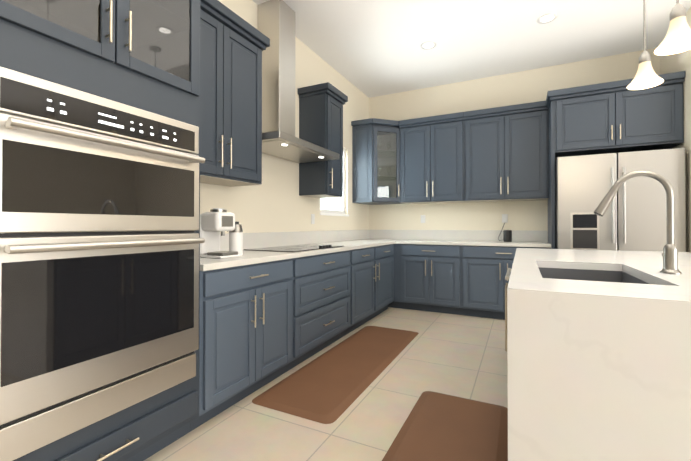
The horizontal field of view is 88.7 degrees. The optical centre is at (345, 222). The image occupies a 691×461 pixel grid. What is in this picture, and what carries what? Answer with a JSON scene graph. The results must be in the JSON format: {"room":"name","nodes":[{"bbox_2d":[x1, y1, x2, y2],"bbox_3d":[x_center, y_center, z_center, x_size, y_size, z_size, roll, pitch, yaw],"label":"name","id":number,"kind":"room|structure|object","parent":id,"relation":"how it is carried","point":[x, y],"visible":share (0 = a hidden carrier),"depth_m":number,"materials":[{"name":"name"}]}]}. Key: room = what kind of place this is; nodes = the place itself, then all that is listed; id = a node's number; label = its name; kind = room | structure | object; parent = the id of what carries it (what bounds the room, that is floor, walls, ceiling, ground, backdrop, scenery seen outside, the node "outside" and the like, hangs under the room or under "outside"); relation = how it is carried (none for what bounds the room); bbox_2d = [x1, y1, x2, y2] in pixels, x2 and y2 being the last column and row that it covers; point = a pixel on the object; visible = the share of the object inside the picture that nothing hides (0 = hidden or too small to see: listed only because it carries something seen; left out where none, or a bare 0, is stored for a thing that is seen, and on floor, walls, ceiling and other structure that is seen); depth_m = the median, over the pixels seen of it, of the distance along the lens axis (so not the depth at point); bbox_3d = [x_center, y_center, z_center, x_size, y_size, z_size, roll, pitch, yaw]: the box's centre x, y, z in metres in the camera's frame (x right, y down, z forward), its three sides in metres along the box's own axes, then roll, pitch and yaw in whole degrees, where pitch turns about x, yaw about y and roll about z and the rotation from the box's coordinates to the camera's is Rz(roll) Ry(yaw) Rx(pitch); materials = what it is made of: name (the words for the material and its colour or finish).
{"room":"kitchen","nodes":[
{"label":"kitchen","id":0,"kind":"room"},
{"bbox_2d":[200,0,368,233],"bbox_3d":[-1.755,-0.438,1.500,0.150,3.150,9.540,0,0,27],"label":"wall","id":1,"kind":"structure","parent":0,"point":[274,201],"depth_m":3.76,"materials":[{"name":"beige paint"}]},
{"bbox_2d":[200,0,269,186],"bbox_3d":[-0.961,-0.880,2.491,0.386,1.159,0.874,0,0,27],"label":"upper cabinet","id":2,"kind":"object","parent":1,"relation":"attached to","point":[233,45],"visible":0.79,"depth_m":2.47,"materials":[{"name":"blue paint"}]},
{"bbox_2d":[258,0,338,162],"bbox_3d":[-0.506,-1.319,3.281,0.498,1.355,1.000,0,0,27],"label":"range hood","id":3,"kind":"object","parent":1,"relation":"attached to","point":[276,22],"visible":0.88,"depth_m":3.18,"materials":[{"name":"silver metal"}]},
{"bbox_2d":[311,214,314,223],"bbox_3d":[-0.375,-0.042,4.083,0.008,0.114,0.070,0,0,27],"label":"electrical outlet plate","id":4,"kind":"object","parent":1,"relation":"attached to","point":[312,218],"visible":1,"depth_m":4.08,"materials":[{"name":"white plastic"}]},
{"bbox_2d":[298,82,347,197],"bbox_3d":[-0.244,-0.869,3.929,0.386,1.159,0.460,0,0,27],"label":"upper cabinet","id":5,"kind":"object","parent":1,"relation":"attached to","point":[321,114],"visible":1,"depth_m":3.78,"materials":[{"name":"blue paint"}]},
{"bbox_2d":[320,149,348,216],"bbox_3d":[-0.196,-0.553,4.612,0.160,0.930,0.780,0,0,27],"label":"window","id":6,"kind":"structure","parent":1,"relation":"in","point":[329,206],"depth_m":4.79,"materials":[{"name":"white glass"}]},
{"bbox_2d":[144,307,507,460],"bbox_3d":[1.500,1.164,-0.220,7.600,0.080,9.790,0,0,27],"label":"floor","id":7,"kind":"structure","parent":0,"point":[463,356],"depth_m":2.25,"materials":[{"name":"tile"}]},
{"bbox_2d":[0,0,200,460],"bbox_3d":[-1.242,-0.164,1.608,0.666,2.605,0.945,0,0,27],"label":"tall cabinet","id":8,"kind":"object","parent":7,"relation":"on","point":[150,49],"visible":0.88,"depth_m":1.52,"materials":[{"name":"paint"}]},
{"bbox_2d":[0,66,204,460],"bbox_3d":[-1.181,0.147,1.595,0.679,1.312,0.828,0,0,27],"label":"double oven","id":9,"kind":"object","parent":8,"relation":"in","point":[100,240],"visible":0.98,"depth_m":1.37,"materials":[{"name":"silver metal"}]},
{"bbox_2d":[190,259,291,431],"bbox_3d":[-0.842,0.705,2.405,0.666,0.880,0.849,0,0,27],"label":"base cabinet","id":10,"kind":"object","parent":7,"relation":"on","point":[245,342],"visible":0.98,"depth_m":2.17,"materials":[{"name":"blue paint"}]},
{"bbox_2d":[284,250,349,372],"bbox_3d":[-0.429,0.711,3.232,0.666,0.880,1.000,0,0,27],"label":"base cabinet","id":11,"kind":"object","parent":7,"relation":"on","point":[320,302],"visible":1,"depth_m":2.99,"materials":[{"name":"blue paint"}]},
{"bbox_2d":[200,230,395,270],"bbox_3d":[-0.192,0.185,3.744,0.636,0.180,3.817,0,0,27],"label":"countertop","id":12,"kind":"structure","parent":11,"relation":"on","point":[347,240],"depth_m":3.41,"materials":[{"name":"stone"}]},
{"bbox_2d":[200,208,242,258],"bbox_3d":[-0.870,0.067,2.420,0.350,0.320,0.293,0,0,27],"label":"coffee machine","id":13,"kind":"object","parent":12,"relation":"on","point":[214,222],"visible":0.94,"depth_m":2.32,"materials":[{"name":"white plastic"}]},
{"bbox_2d":[244,244,342,251],"bbox_3d":[-0.435,0.220,3.240,0.515,0.026,0.860,0,0,27],"label":"cooktop","id":14,"kind":"object","parent":12,"relation":"in","point":[295,248],"visible":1,"depth_m":3.08,"materials":[{"name":"black glass"}]},
{"bbox_2d":[252,326,418,423],"bbox_3d":[0.081,1.140,2.986,0.600,0.017,1.940,0,0,27],"label":"anti-fatigue mat","id":15,"kind":"object","parent":7,"relation":"on","point":[331,385],"visible":1,"depth_m":2.59,"materials":[{"name":"brown rubber"}]},
{"bbox_2d":[343,247,375,335],"bbox_3d":[-0.063,0.717,3.966,0.666,0.880,0.640,0,0,27],"label":"base cabinet","id":16,"kind":"object","parent":7,"relation":"on","point":[362,278],"visible":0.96,"depth_m":3.78,"materials":[{"name":"blue paint"}]},
{"bbox_2d":[368,244,393,320],"bbox_3d":[0.235,0.721,4.564,0.666,0.880,0.695,0,0,27],"label":"base cabinet","id":17,"kind":"object","parent":7,"relation":"on","point":[383,259],"visible":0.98,"depth_m":4.38,"materials":[{"name":"blue paint"}]},
{"bbox_2d":[388,244,401,308],"bbox_3d":[0.551,0.726,5.162,0.698,0.880,0.608,0,0,27],"label":"base cabinet","id":18,"kind":"object","parent":7,"relation":"on","point":[396,303],"visible":0.21,"depth_m":4.76,"materials":[{"name":"blue paint"}]},
{"bbox_2d":[400,244,461,314],"bbox_3d":[1.204,0.723,4.804,0.790,0.880,0.666,0,0,27],"label":"base cabinet","id":19,"kind":"object","parent":7,"relation":"on","point":[430,278],"visible":0.98,"depth_m":4.54,"materials":[{"name":"blue paint"}]},
{"bbox_2d":[396,230,550,247],"bbox_3d":[1.625,0.192,4.614,1.793,0.180,0.637,0,0,27],"label":"countertop","id":20,"kind":"structure","parent":19,"relation":"on","point":[520,238],"depth_m":4.74,"materials":[{"name":"stone"}]},
{"bbox_2d":[498,223,511,241],"bbox_3d":[2.070,0.122,4.591,0.104,0.243,0.232,0,0,-2],"label":"smart speaker","id":21,"kind":"object","parent":20,"relation":"on","point":[507,235],"visible":0.9,"depth_m":4.49},
{"bbox_2d":[382,391,507,460],"bbox_3d":[0.568,1.131,1.877,0.540,0.017,0.950,0,0,27],"label":"anti-fatigue mat","id":22,"kind":"object","parent":7,"relation":"on","point":[436,426],"visible":0.91,"depth_m":1.89,"materials":[{"name":"brown rubber"}]},
{"bbox_2d":[461,245,550,319],"bbox_3d":[1.990,0.720,4.412,0.965,0.880,0.666,0,0,27],"label":"base cabinet","id":23,"kind":"object","parent":7,"relation":"on","point":[484,269],"visible":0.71,"depth_m":4.25,"materials":[{"name":"blue paint"}]},
{"bbox_2d":[505,276,690,460],"bbox_3d":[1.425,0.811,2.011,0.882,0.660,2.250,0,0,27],"label":"kitchen island","id":24,"kind":"object","parent":7,"relation":"on","point":[567,402],"depth_m":1.06,"materials":[{"name":"white stone"}]},
{"bbox_2d":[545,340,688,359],"bbox_3d":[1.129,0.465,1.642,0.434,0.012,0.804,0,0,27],"label":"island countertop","id":25,"kind":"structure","parent":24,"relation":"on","point":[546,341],"depth_m":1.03,"materials":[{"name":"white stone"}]},
{"bbox_2d":[594,171,680,273],"bbox_3d":[1.301,-0.006,1.596,0.307,0.448,0.113,0,0,27],"label":"faucet","id":26,"kind":"object","parent":25,"relation":"on","point":[670,257],"visible":1,"depth_m":1.52,"materials":[{"name":"silver metal"}]},
{"bbox_2d":[546,71,684,248],"bbox_3d":[2.893,-0.146,3.940,1.146,2.605,0.716,0,0,27],"label":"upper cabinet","id":27,"kind":"object","parent":7,"relation":"on","point":[610,117],"visible":0.94,"depth_m":3.67,"materials":[{"name":"blue paint"}]},
{"bbox_2d":[555,148,685,251],"bbox_3d":[2.877,0.226,3.849,1.040,1.860,0.832,0,0,27],"label":"refrigerator","id":28,"kind":"object","parent":7,"relation":"on","point":[633,218],"visible":0.33,"depth_m":3.52,"materials":[{"name":"silver metal"}]},
{"bbox_2d":[252,0,690,97],"bbox_3d":[1.500,-2.076,-0.194,7.600,0.100,9.790,0,0,27],"label":"ceiling","id":29,"kind":"structure","parent":0,"point":[370,48],"depth_m":3.77,"materials":[{"name":"white paint"}]},
{"bbox_2d":[420,41,435,49],"bbox_3d":[0.930,-1.989,3.973,0.176,0.008,0.176,0,0,27],"label":"recessed light","id":30,"kind":"object","parent":29,"relation":"in","point":[428,45],"visible":1,"depth_m":3.97,"materials":[{"name":"white plastic"}]},
{"bbox_2d":[537,13,556,23],"bbox_3d":[1.968,-1.993,3.455,0.176,0.008,0.176,0,0,27],"label":"recessed light","id":31,"kind":"object","parent":29,"relation":"in","point":[546,18],"visible":1,"depth_m":3.46,"materials":[{"name":"white plastic"}]},
{"bbox_2d":[627,0,663,89],"bbox_3d":[1.750,-1.407,2.073,0.166,1.198,0.166,0,0,27],"label":"pendant light","id":32,"kind":"object","parent":29,"relation":"hanging from","point":[646,76],"visible":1,"depth_m":2.06,"materials":[{"name":"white glass"}]},
{"bbox_2d":[654,0,690,54],"bbox_3d":[1.532,-1.411,1.634,0.166,1.198,0.166,0,0,27],"label":"pendant light","id":33,"kind":"object","parent":29,"relation":"hanging from","point":[677,38],"visible":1,"depth_m":1.62,"materials":[{"name":"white glass"}]},
{"bbox_2d":[369,48,659,230],"bbox_3d":[3.629,-0.418,4.062,7.200,3.150,0.150,0,0,27],"label":"wall","id":34,"kind":"structure","parent":0,"point":[527,86],"depth_m":4.84,"materials":[{"name":"beige paint"}]},
{"bbox_2d":[351,118,402,204],"bbox_3d":[0.521,-0.862,5.158,0.658,1.155,0.663,0,0,27],"label":"upper cabinet","id":35,"kind":"object","parent":34,"relation":"attached to","point":[369,159],"visible":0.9,"depth_m":5.00,"materials":[{"name":"blue paint"}]},
{"bbox_2d":[377,142,390,195],"bbox_3d":[0.513,-0.748,5.210,0.266,0.886,0.284,0,0,27],"label":"glasses","id":36,"kind":"object","parent":35,"relation":"in","point":[380,169],"depth_m":5.23,"materials":[{"name":"clear glass"}]},
{"bbox_2d":[421,215,424,222],"bbox_3d":[1.141,-0.054,5.209,0.070,0.114,0.008,0,0,27],"label":"electrical outlet plate","id":37,"kind":"object","parent":34,"relation":"attached to","point":[422,218],"visible":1,"depth_m":5.21,"materials":[{"name":"white plastic"}]},
{"bbox_2d":[399,112,465,203],"bbox_3d":[1.226,-0.861,4.962,0.880,1.159,0.386,0,0,27],"label":"upper cabinet","id":38,"kind":"object","parent":34,"relation":"attached to","point":[431,159],"visible":0.98,"depth_m":4.81,"materials":[{"name":"blue paint"}]},
{"bbox_2d":[502,214,507,222],"bbox_3d":[2.125,-0.058,4.718,0.070,0.114,0.008,0,0,27],"label":"electrical outlet plate","id":39,"kind":"object","parent":34,"relation":"attached to","point":[504,218],"visible":1,"depth_m":4.71,"materials":[{"name":"white plastic"}]},
{"bbox_2d":[464,101,548,201],"bbox_3d":[2.052,-0.864,4.550,0.965,1.159,0.386,0,0,27],"label":"upper cabinet","id":40,"kind":"object","parent":34,"relation":"attached to","point":[506,153],"visible":1,"depth_m":4.40,"materials":[{"name":"blue paint"}]},
{"bbox_2d":[660,7,690,252],"bbox_3d":[3.419,-0.422,3.551,0.140,3.150,0.950,0,0,27],"label":"wall","id":41,"kind":"structure","parent":0,"point":[676,62],"depth_m":3.36,"materials":[{"name":"beige paint"}]}
]}

